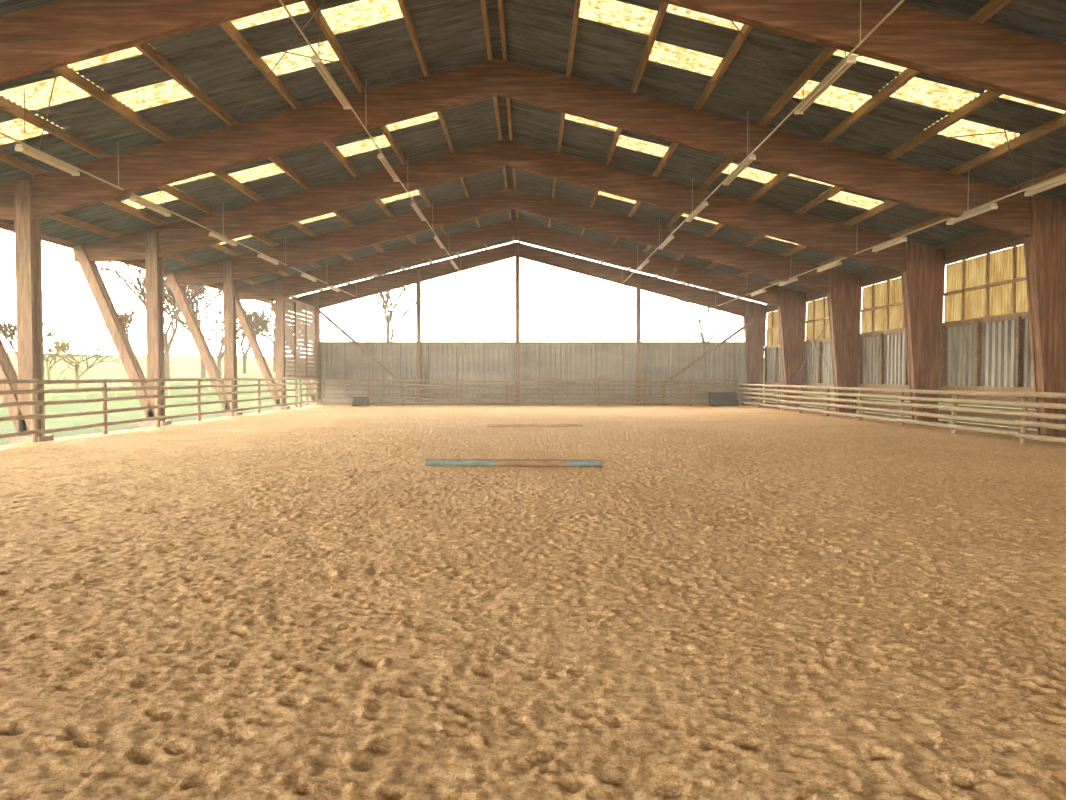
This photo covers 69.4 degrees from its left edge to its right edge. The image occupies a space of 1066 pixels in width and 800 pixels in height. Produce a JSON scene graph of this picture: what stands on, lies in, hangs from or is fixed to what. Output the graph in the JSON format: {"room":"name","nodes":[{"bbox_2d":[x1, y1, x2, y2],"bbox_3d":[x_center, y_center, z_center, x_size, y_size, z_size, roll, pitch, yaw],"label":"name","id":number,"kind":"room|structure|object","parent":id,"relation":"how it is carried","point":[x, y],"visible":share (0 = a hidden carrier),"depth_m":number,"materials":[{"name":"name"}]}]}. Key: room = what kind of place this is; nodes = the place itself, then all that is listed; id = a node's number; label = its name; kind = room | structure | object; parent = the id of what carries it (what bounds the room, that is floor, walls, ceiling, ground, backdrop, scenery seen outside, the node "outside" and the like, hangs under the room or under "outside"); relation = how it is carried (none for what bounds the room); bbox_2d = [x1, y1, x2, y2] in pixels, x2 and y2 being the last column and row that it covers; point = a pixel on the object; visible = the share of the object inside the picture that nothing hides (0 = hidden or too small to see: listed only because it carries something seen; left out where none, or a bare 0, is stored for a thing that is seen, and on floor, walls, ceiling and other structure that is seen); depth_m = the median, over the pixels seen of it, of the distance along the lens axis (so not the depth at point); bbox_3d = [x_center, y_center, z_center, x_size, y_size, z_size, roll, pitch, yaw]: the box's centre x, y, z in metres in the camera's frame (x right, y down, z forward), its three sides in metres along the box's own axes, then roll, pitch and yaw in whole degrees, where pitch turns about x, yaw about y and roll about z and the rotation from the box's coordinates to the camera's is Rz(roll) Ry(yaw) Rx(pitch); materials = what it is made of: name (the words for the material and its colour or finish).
{"room":"sports facility","nodes":[
{"label":"sports facility","id":0,"kind":"room"},
{"bbox_2d":[285,297,317,406],"bbox_3d":[-12.505,-2.470,41.507,0.150,5.660,5.980,0,2,0],"label":"wall","id":1,"kind":"structure","parent":0,"point":[310,370],"depth_m":41.67,"materials":[{"name":"brown wood"}]},
{"bbox_2d":[0,404,1065,799],"bbox_3d":[0.664,1.133,16.044,26.050,0.128,58.400,0,2,0],"label":"floor","id":2,"kind":"structure","parent":0,"point":[746,601],"depth_m":5.45,"materials":[{"name":"beige sand"}]},
{"bbox_2d":[316,308,404,404],"bbox_3d":[-9.906,-2.499,44.152,5.033,5.560,0.130,0,2,0],"label":"diagonal brace","id":3,"kind":"object","parent":2,"relation":"on","point":[324,315],"visible":0.93,"depth_m":44.09,"materials":[{"name":"brown wood"}]},
{"bbox_2d":[352,397,368,405],"bbox_3d":[-9.564,0.076,42.685,0.800,0.500,0.600,0,2,0],"label":"mounting block","id":4,"kind":"object","parent":2,"relation":"on","point":[357,401],"visible":0.99,"depth_m":42.55,"materials":[{"name":"plastic"}]},
{"bbox_2d":[416,269,422,404],"bbox_3d":[-6.571,-3.575,44.358,0.400,7.900,0.380,0,2,0],"label":"post","id":5,"kind":"object","parent":2,"relation":"on","point":[418,271],"visible":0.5,"depth_m":44.22,"materials":[{"name":"brown wood"}]},
{"bbox_2d":[72,139,945,427],"bbox_3d":[-0.723,-3.762,25.497,28.750,9.598,0.600,0,2,0],"label":"roof frame","id":6,"kind":"object","parent":2,"relation":"on","point":[922,267],"depth_m":25.31,"materials":[{"name":"brown wood"}]},
{"bbox_2d":[165,187,861,416],"bbox_3d":[-0.748,-3.953,31.894,28.750,9.598,0.600,0,2,0],"label":"roof frame","id":7,"kind":"object","parent":2,"relation":"on","point":[843,289],"depth_m":31.71,"materials":[{"name":"brown wood"}]},
{"bbox_2d":[425,459,601,466],"bbox_3d":[-0.348,1.127,13.744,3.156,0.136,0.136,0,2,3],"label":"pole","id":8,"kind":"object","parent":2,"relation":"on","point":[428,462],"visible":0.97,"depth_m":13.69,"materials":[{"name":"teal paint"}]},
{"bbox_2d":[514,245,520,404],"bbox_3d":[-0.891,-4.266,44.359,0.400,9.280,0.380,0,2,0],"label":"post","id":9,"kind":"object","parent":2,"relation":"on","point":[517,247],"visible":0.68,"depth_m":44.23,"materials":[{"name":"brown wood"}]},
{"bbox_2d":[270,242,766,404],"bbox_3d":[-0.797,-4.334,44.688,28.750,9.598,0.600,0,2,0],"label":"roof frame","id":10,"kind":"object","parent":2,"relation":"on","point":[754,334],"depth_m":44.49,"materials":[{"name":"brown wood"}]},
{"bbox_2d":[236,219,805,409],"bbox_3d":[-0.773,-4.144,38.291,28.750,9.598,0.600,0,2,0],"label":"roof frame","id":11,"kind":"object","parent":2,"relation":"on","point":[787,300],"depth_m":38.10,"materials":[{"name":"brown wood"}]},
{"bbox_2d":[0,58,1065,443],"bbox_3d":[-0.699,-3.571,19.099,28.750,9.598,0.600,0,2,0],"label":"roof frame","id":12,"kind":"object","parent":2,"relation":"on","point":[1041,221],"depth_m":18.91,"materials":[{"name":"brown wood"}]},
{"bbox_2d":[487,424,582,426],"bbox_3d":[0.070,0.808,24.712,3.074,0.090,0.090,0,2,-3],"label":"pole","id":13,"kind":"object","parent":2,"relation":"on","point":[488,425],"visible":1,"depth_m":24.66,"materials":[{"name":"brown wood"}]},
{"bbox_2d":[662,318,755,404],"bbox_3d":[10.113,-2.204,44.238,5.326,4.965,0.130,0,2,0],"label":"diagonal brace","id":14,"kind":"object","parent":2,"relation":"on","point":[752,320],"visible":0.79,"depth_m":44.17,"materials":[{"name":"brown wood"}]},
{"bbox_2d":[709,392,738,405],"bbox_3d":[10.537,-0.045,42.558,1.500,0.750,0.600,0,2,0],"label":"mounting block","id":15,"kind":"object","parent":2,"relation":"on","point":[715,398],"visible":0.97,"depth_m":42.55,"materials":[{"name":"plastic"}]},
{"bbox_2d":[0,0,1065,303],"bbox_3d":[-0.562,-6.657,16.047,29.400,3.810,58.882,0,2,0],"label":"ceiling","id":16,"kind":"structure","parent":0,"point":[450,33],"depth_m":18.53,"materials":[{"name":"grey metal"}]},
{"bbox_2d":[15,89,79,175],"bbox_3d":[-10.062,-5.545,15.995,0.176,1.270,1.900,0,2,0],"label":"lamp","id":17,"kind":"object","parent":16,"relation":"hanging from","point":[22,148],"visible":0.97,"depth_m":15.86,"materials":[{"name":"metal"}]},
{"bbox_2d":[129,185,170,216],"bbox_3d":[-10.079,-5.673,20.304,0.176,1.270,1.900,0,2,0],"label":"lamp","id":18,"kind":"object","parent":16,"relation":"hanging from","point":[135,199],"visible":0.92,"depth_m":20.27,"materials":[{"name":"metal"}]},
{"bbox_2d":[0,132,353,295],"bbox_3d":[-10.089,-5.832,23.052,0.040,1.117,42.508,0,2,0],"label":"cable conduit","id":19,"kind":"object","parent":16,"relation":"attached to","point":[5,135],"visible":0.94,"depth_m":19.68,"materials":[{"name":"grey metal"}]},
{"bbox_2d":[213,196,213,226],"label":"rod","id":20,"kind":"object","parent":16,"relation":"hanging from","point":[213,196],"depth_m":24.32,"materials":[{"name":"metal"}]},
{"bbox_2d":[209,232,236,245],"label":"lamp","id":21,"kind":"object","parent":16,"relation":"hanging from","point":[222,238],"depth_m":24.94,"materials":[{"name":"metal"}]},
{"bbox_2d":[257,235,278,264],"bbox_3d":[-10.114,-5.945,29.412,0.176,1.270,1.900,0,2,0],"label":"lamp","id":22,"kind":"object","parent":16,"relation":"hanging from","point":[262,256],"visible":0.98,"depth_m":29.10,"materials":[{"name":"metal"}]},
{"bbox_2d":[301,261,316,281],"bbox_3d":[-10.134,-6.106,34.795,0.176,1.270,1.900,0,2,0],"label":"lamp","id":23,"kind":"object","parent":16,"relation":"hanging from","point":[302,274],"visible":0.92,"depth_m":35.03,"materials":[{"name":"metal"}]},
{"bbox_2d":[311,0,350,108],"bbox_3d":[-4.040,-6.983,15.503,0.176,1.375,2.500,0,2,0],"label":"lamp","id":24,"kind":"object","parent":16,"relation":"hanging from","point":[315,59],"visible":1,"depth_m":15.28,"materials":[{"name":"metal"}]},
{"bbox_2d":[327,263,339,291],"bbox_3d":[-10.151,-6.237,39.168,0.176,1.270,1.900,0,2,0],"label":"lamp","id":25,"kind":"object","parent":16,"relation":"hanging from","point":[330,287],"visible":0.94,"depth_m":39.07,"materials":[{"name":"metal"}]},
{"bbox_2d":[279,0,459,270],"bbox_3d":[-4.069,-7.284,23.031,0.040,1.222,42.508,0,2,0],"label":"cable conduit","id":26,"kind":"object","parent":16,"relation":"attached to","point":[281,2],"visible":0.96,"depth_m":17.47,"materials":[{"name":"grey metal"}]},
{"bbox_2d":[377,138,398,181],"bbox_3d":[-4.064,-7.169,21.727,0.176,1.375,2.500,0,2,0],"label":"lamp","id":27,"kind":"object","parent":16,"relation":"hanging from","point":[381,156],"visible":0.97,"depth_m":21.52,"materials":[{"name":"metal"}]},
{"bbox_2d":[411,188,425,220],"bbox_3d":[-4.086,-7.341,27.479,0.176,1.375,2.500,0,2,0],"label":"lamp","id":28,"kind":"object","parent":16,"relation":"hanging from","point":[413,204],"visible":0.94,"depth_m":27.53,"materials":[{"name":"metal"}]},
{"bbox_2d":[434,227,443,248],"bbox_3d":[-4.110,-7.526,33.678,0.176,1.375,2.500,0,2,0],"label":"lamp","id":29,"kind":"object","parent":16,"relation":"hanging from","point":[436,238],"visible":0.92,"depth_m":33.69,"materials":[{"name":"metal"}]},
{"bbox_2d":[450,260,457,268],"bbox_3d":[-4.136,-7.724,40.334,0.176,1.375,2.500,0,2,0],"label":"lamp","id":30,"kind":"object","parent":16,"relation":"hanging from","point":[451,261],"visible":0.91,"depth_m":40.12,"materials":[{"name":"metal"}]},
{"bbox_2d":[0,0,1064,244],"bbox_3d":[-0.861,-6.886,15.759,22.700,2.460,54.546,0,2,0],"label":"skylights","id":31,"kind":"object","parent":16,"relation":"attached to","point":[363,13],"visible":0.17,"depth_m":16.55,"materials":[{"name":"yellow plastic"}]},
{"bbox_2d":[638,243,648,269],"bbox_3d":[5.161,-6.903,35.924,0.176,1.295,2.500,0,2,0],"label":"lamp","id":32,"kind":"object","parent":16,"relation":"hanging from","point":[646,261],"visible":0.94,"depth_m":36.51,"materials":[{"name":"metal"}]},
{"bbox_2d":[659,223,673,248],"bbox_3d":[5.184,-6.726,30.001,0.176,1.295,2.500,0,2,0],"label":"lamp","id":33,"kind":"object","parent":16,"relation":"hanging from","point":[670,237],"visible":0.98,"depth_m":29.95,"materials":[{"name":"metal"}]},
{"bbox_2d":[686,186,707,221],"bbox_3d":[5.205,-6.561,24.485,0.176,1.295,2.500,0,2,0],"label":"lamp","id":34,"kind":"object","parent":16,"relation":"hanging from","point":[704,204],"visible":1,"depth_m":24.14,"materials":[{"name":"metal"}]},
{"bbox_2d":[723,141,755,184],"bbox_3d":[5.224,-6.414,19.557,0.176,1.295,2.500,0,2,0],"label":"lamp","id":35,"kind":"object","parent":16,"relation":"hanging from","point":[751,157],"visible":0.94,"depth_m":19.41,"materials":[{"name":"metal"}]},
{"bbox_2d":[751,273,765,295],"bbox_3d":[10.561,-5.582,36.099,0.176,1.245,1.900,0,2,0],"label":"lamp","id":36,"kind":"object","parent":16,"relation":"hanging from","point":[762,290],"visible":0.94,"depth_m":36.32,"materials":[{"name":"metal"}]},
{"bbox_2d":[623,0,904,282],"bbox_3d":[5.211,-6.596,23.088,0.040,1.142,42.508,0,2,0],"label":"cable conduit","id":37,"kind":"object","parent":16,"relation":"attached to","point":[901,1],"visible":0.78,"depth_m":15.89,"materials":[{"name":"grey metal"}]},
{"bbox_2d":[779,253,797,285],"bbox_3d":[10.577,-5.457,31.908,0.176,1.245,1.900,0,2,0],"label":"lamp","id":38,"kind":"object","parent":16,"relation":"hanging from","point":[794,278],"visible":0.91,"depth_m":31.32,"materials":[{"name":"metal"}]},
{"bbox_2d":[794,42,856,113],"bbox_3d":[5.246,-6.246,13.925,0.176,1.295,2.500,0,2,0],"label":"lamp","id":39,"kind":"object","parent":16,"relation":"hanging from","point":[849,60],"visible":0.96,"depth_m":13.80,"materials":[{"name":"metal"}]},
{"bbox_2d":[817,255,841,271],"bbox_3d":[10.594,-5.327,27.544,0.176,1.245,1.900,0,2,0],"label":"lamp","id":40,"kind":"object","parent":16,"relation":"hanging from","point":[837,263],"visible":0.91,"depth_m":27.36,"materials":[{"name":"metal"}]},
{"bbox_2d":[872,203,906,251],"bbox_3d":[10.611,-5.189,22.938,0.176,1.245,1.900,0,2,0],"label":"lamp","id":41,"kind":"object","parent":16,"relation":"hanging from","point":[902,239],"visible":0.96,"depth_m":22.76,"materials":[{"name":"metal"}]},
{"bbox_2d":[715,171,1065,306],"bbox_3d":[10.611,-5.272,23.148,0.040,1.092,42.508,0,2,0],"label":"cable conduit","id":42,"kind":"object","parent":16,"relation":"attached to","point":[1059,176],"visible":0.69,"depth_m":20.29,"materials":[{"name":"grey metal"}]},
{"bbox_2d":[946,161,997,224],"bbox_3d":[10.628,-5.062,18.673,0.176,1.245,1.900,0,2,0],"label":"lamp","id":43,"kind":"object","parent":16,"relation":"hanging from","point":[991,206],"visible":0.91,"depth_m":18.43,"materials":[{"name":"metal"}]},
{"bbox_2d":[1034,140,1034,173],"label":"lamp","id":44,"kind":"object","parent":16,"relation":"hanging from","point":[1034,140],"depth_m":16.32,"materials":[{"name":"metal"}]},
{"bbox_2d":[1024,175,1065,195],"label":"lamp","id":45,"kind":"object","parent":16,"relation":"hanging from","point":[1046,186],"depth_m":15.90,"materials":[{"name":"metal"}]},
{"bbox_2d":[0,0,1065,303],"bbox_3d":[-1.537,-6.580,16.005,27.340,3.730,58.400,0,2,0],"label":"roof purlins","id":46,"kind":"structure","parent":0,"point":[988,10],"depth_m":18.04,"materials":[{"name":"brown wood"}]},
{"bbox_2d":[0,0,1065,383],"bbox_3d":[0.248,-4.292,28.686,25.333,7.705,32.015,0,2,0],"label":"rods","id":47,"kind":"object","parent":46,"relation":"attached to","point":[47,112],"visible":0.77,"depth_m":16.57,"materials":[{"name":"metal"}]},
{"bbox_2d":[0,0,1065,110],"bbox_3d":[-0.674,-3.380,12.702,28.750,9.598,0.600,0,2,0],"label":"roof beam","id":48,"kind":"structure","parent":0,"point":[34,40],"depth_m":12.53,"materials":[{"name":"brown wood"}]},
{"bbox_2d":[319,342,749,404],"bbox_3d":[0.327,-1.473,44.998,26.200,3.860,0.240,0,2,0],"label":"wall","id":49,"kind":"structure","parent":0,"point":[339,360],"depth_m":44.98,"materials":[{"name":"wood"}]},
{"bbox_2d":[764,228,1035,434],"bbox_3d":[13.618,-1.793,16.006,0.240,6.230,58.400,0,2,0],"label":"wall","id":50,"kind":"structure","parent":0,"point":[987,353],"depth_m":24.75,"materials":[{"name":"wood"}]},
{"bbox_2d":[766,244,1027,345],"bbox_3d":[13.681,-3.218,15.964,0.075,1.920,57.560,0,2,0],"label":"panels","id":51,"kind":"object","parent":50,"relation":"attached to","point":[1000,297],"visible":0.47,"depth_m":24.75,"materials":[{"name":"yellow plastic"}]},
{"label":"outside","id":52,"kind":"structure","parent":0,"visible":0},
{"bbox_2d":[0,352,1035,445],"bbox_3d":[-30.499,-8.649,129.683,460.000,13.083,380.000,0,2,0],"label":"grass field","id":53,"kind":"structure","parent":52,"point":[181,366],"depth_m":55.27,"materials":[{"name":"green plant"}]},
{"bbox_2d":[0,317,60,355],"bbox_3d":[-66.382,-7.208,100.370,8.281,7.458,5.801,0,2,0],"label":"bare tree","id":54,"kind":"object","parent":53,"relation":"on","point":[8,331],"visible":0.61,"depth_m":99.90,"materials":[{"name":"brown plant"}]},
{"bbox_2d":[16,337,85,379],"bbox_3d":[-45.274,-3.761,71.976,5.168,4.432,4.678,0,2,0],"label":"tree","id":55,"kind":"object","parent":53,"relation":"on","point":[50,366],"visible":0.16,"depth_m":71.96,"materials":[{"name":"plant"}]},
{"bbox_2d":[43,331,122,386],"bbox_3d":[-36.040,-3.206,61.381,6.442,4.759,5.238,0,2,0],"label":"tree","id":56,"kind":"object","parent":53,"relation":"on","point":[66,350],"visible":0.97,"depth_m":61.50,"materials":[{"name":"plant"}]},
{"bbox_2d":[96,305,145,343],"bbox_3d":[-63.993,-9.729,120.611,8.294,10.030,7.306,0,2,0],"label":"bare tree","id":57,"kind":"object","parent":53,"relation":"on","point":[125,319],"visible":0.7,"depth_m":120.04,"materials":[{"name":"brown plant"}]},
{"bbox_2d":[1,372,275,407],"bbox_3d":[-26.233,-1.635,60.628,0.087,3.307,101.600,0,2,0],"label":"fence","id":58,"kind":"object","parent":53,"relation":"on","point":[241,374],"visible":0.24,"depth_m":46.20,"materials":[{"name":"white wood"}]},
{"bbox_2d":[96,261,220,377],"bbox_3d":[-36.411,-8.344,74.724,12.344,13.534,10.029,0,2,0],"label":"bare tree","id":59,"kind":"object","parent":53,"relation":"on","point":[200,291],"visible":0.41,"depth_m":74.19,"materials":[{"name":"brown plant"}]},
{"bbox_2d":[0,377,320,442],"bbox_3d":[-12.007,0.188,23.220,0.257,1.738,40.240,0,2,0],"label":"wooden rail fence","id":60,"kind":"object","parent":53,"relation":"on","point":[33,390],"visible":0.91,"depth_m":22.51,"materials":[{"name":"brown wood"}]},
{"bbox_2d":[133,275,222,377],"bbox_3d":[-36.154,-8.517,79.384,10.381,13.219,12.886,0,2,0],"label":"bare tree","id":61,"kind":"object","parent":53,"relation":"on","point":[194,306],"visible":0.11,"depth_m":80.45,"materials":[{"name":"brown plant"}]},
{"bbox_2d":[168,299,270,375],"bbox_3d":[-39.008,-8.133,96.317,13.234,10.704,9.274,0,2,0],"label":"bare tree","id":62,"kind":"object","parent":53,"relation":"on","point":[253,314],"visible":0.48,"depth_m":95.44,"materials":[{"name":"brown plant"}]},
{"bbox_2d":[218,304,273,373],"bbox_3d":[-40.886,-8.621,109.502,7.918,10.090,8.921,0,2,0],"label":"bare tree","id":63,"kind":"object","parent":53,"relation":"on","point":[269,315],"visible":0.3,"depth_m":109.59,"materials":[{"name":"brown plant"}]},
{"bbox_2d":[257,313,304,371],"bbox_3d":[-39.757,-9.103,120.608,9.646,9.894,8.714,0,2,0],"label":"bare tree","id":64,"kind":"object","parent":53,"relation":"on","point":[270,338],"visible":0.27,"depth_m":120.88,"materials":[{"name":"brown plant"}]},
{"bbox_2d":[290,323,324,352],"bbox_3d":[-38.566,-9.197,128.923,6.593,9.031,7.849,0,2,0],"label":"bare tree","id":65,"kind":"object","parent":53,"relation":"on","point":[321,328],"visible":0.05,"depth_m":131.26,"materials":[{"name":"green plant"}]},
{"bbox_2d":[356,265,448,341],"bbox_3d":[-17.369,-11.422,99.225,13.776,17.168,15.722,0,2,0],"label":"bare tree","id":66,"kind":"object","parent":53,"relation":"on","point":[388,316],"visible":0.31,"depth_m":99.98,"materials":[{"name":"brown plant"}]},
{"bbox_2d":[321,378,737,404],"bbox_3d":[-0.167,-0.398,43.580,23.533,1.695,0.255,0,2,0],"label":"wooden rail fence","id":67,"kind":"object","parent":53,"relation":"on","point":[323,384],"visible":0.92,"depth_m":43.48,"materials":[{"name":"brown wood"}]},
{"bbox_2d":[634,275,641,404],"bbox_3d":[6.079,-3.396,44.412,0.400,7.538,0.380,0,2,0],"label":"post","id":68,"kind":"object","parent":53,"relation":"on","point":[638,277],"visible":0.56,"depth_m":44.31,"materials":[{"name":"brown wood"}]},
{"bbox_2d":[660,281,762,341],"bbox_3d":[29.845,-14.074,129.078,18.052,18.197,15.877,0,2,0],"label":"bare tree","id":69,"kind":"object","parent":53,"relation":"on","point":[691,306],"visible":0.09,"depth_m":129.57,"materials":[{"name":"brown plant"}]},
{"bbox_2d":[739,383,1065,443],"bbox_3d":[11.828,0.351,23.317,0.278,1.406,40.240,0,2,0],"label":"wooden rail fence","id":70,"kind":"object","parent":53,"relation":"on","point":[1023,436],"visible":0.96,"depth_m":22.30,"materials":[{"name":"brown wood"}]}
]}

